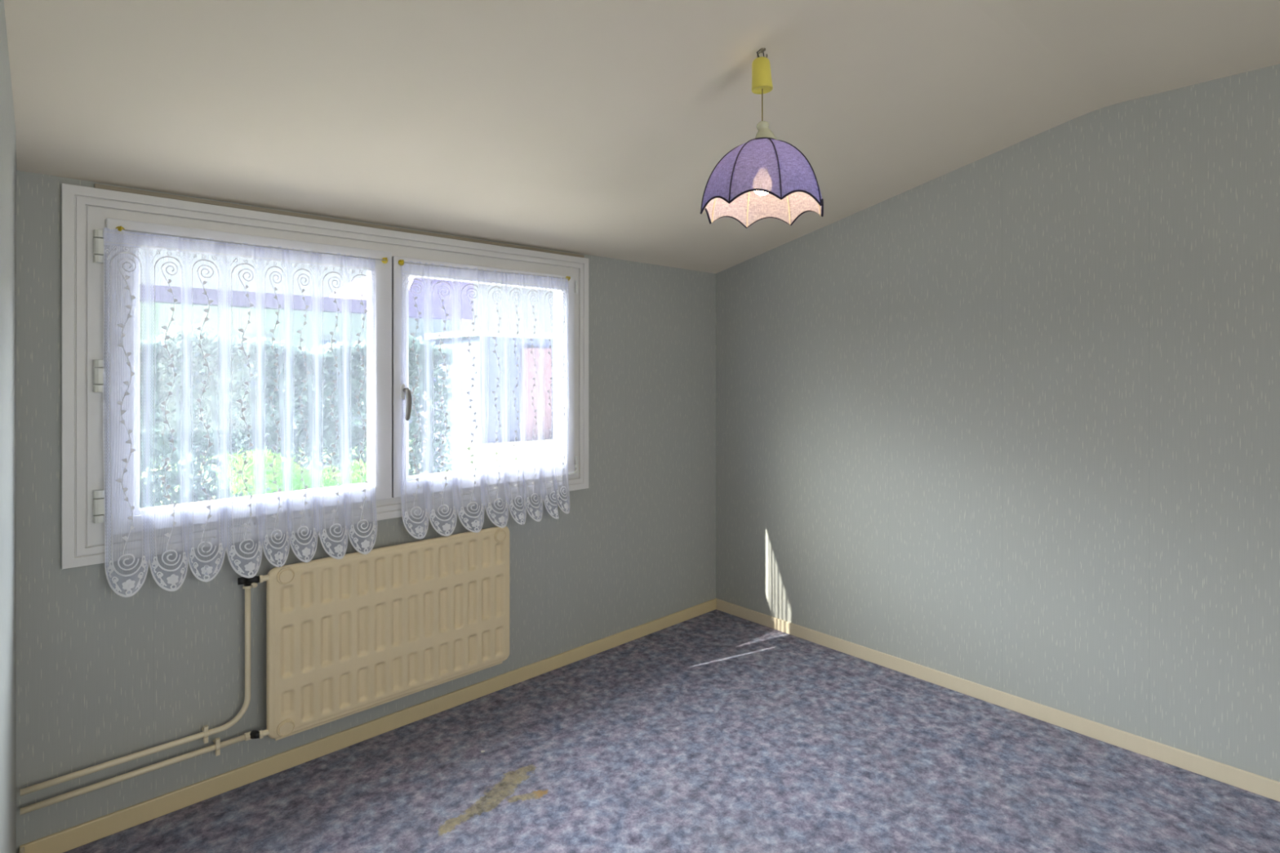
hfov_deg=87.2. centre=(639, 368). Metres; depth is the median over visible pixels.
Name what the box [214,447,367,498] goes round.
shrub
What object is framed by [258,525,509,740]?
radiator
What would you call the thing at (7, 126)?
wall
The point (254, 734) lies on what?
pipe
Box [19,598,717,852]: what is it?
baseboard
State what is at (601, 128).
ceiling
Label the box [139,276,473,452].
house
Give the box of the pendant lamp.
[700,47,823,228]
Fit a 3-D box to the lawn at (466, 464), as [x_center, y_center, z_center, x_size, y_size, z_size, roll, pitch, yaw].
[-7.701,1.710,10.190,12.200,0.020,7.100,0,0,-43]
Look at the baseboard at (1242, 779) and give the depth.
2.88 m
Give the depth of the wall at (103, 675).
2.42 m
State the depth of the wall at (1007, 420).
2.86 m
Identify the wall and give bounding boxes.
[0,0,16,852]
[16,170,715,852]
[715,63,1279,782]
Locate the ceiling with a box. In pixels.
[4,0,1279,273]
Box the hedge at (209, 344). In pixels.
[139,321,456,508]
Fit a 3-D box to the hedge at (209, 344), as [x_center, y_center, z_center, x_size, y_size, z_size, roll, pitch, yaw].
[-4.858,0.655,6.446,6.384,2.270,1.006,0,0,-43]
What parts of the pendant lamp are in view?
light bulb, lamp shade, cord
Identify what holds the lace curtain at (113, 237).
hanging from the curtain rod at (384, 260)
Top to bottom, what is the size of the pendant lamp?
0.504 m
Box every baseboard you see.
[18,846,24,852]
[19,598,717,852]
[716,599,1279,801]
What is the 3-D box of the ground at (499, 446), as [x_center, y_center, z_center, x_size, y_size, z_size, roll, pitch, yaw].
[-6.659,1.785,25.053,50.000,0.130,39.785,0,0,-43]
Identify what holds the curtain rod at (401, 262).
attached to the window
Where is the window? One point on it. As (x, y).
(86, 211)
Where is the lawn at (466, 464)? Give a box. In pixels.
[139,439,551,506]
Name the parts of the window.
sash, handle, lever, sash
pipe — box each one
[19,575,258,795]
[19,729,259,815]
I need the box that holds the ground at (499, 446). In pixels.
[139,433,553,459]
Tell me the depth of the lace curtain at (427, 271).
3.03 m
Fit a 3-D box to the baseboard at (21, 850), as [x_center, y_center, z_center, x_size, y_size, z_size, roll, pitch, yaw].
[-0.318,1.467,0.248,0.012,0.066,4.691,0,0,-41]
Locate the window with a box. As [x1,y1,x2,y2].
[61,183,588,569]
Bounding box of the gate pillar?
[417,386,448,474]
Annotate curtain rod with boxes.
[115,226,387,263]
[398,259,570,280]
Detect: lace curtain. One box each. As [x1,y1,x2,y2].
[102,227,377,597]
[400,260,569,538]
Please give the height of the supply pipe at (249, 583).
0.547 m
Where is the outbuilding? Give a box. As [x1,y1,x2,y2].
[424,329,553,444]
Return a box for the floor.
[62,608,1279,852]
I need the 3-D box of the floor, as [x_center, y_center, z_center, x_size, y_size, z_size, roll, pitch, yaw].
[0.820,1.560,1.359,3.625,0.120,5.060,0,0,-43]
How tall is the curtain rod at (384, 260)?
0.028 m
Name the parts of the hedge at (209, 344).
stem, stem, stem, stem, stem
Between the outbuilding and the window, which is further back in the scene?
the outbuilding

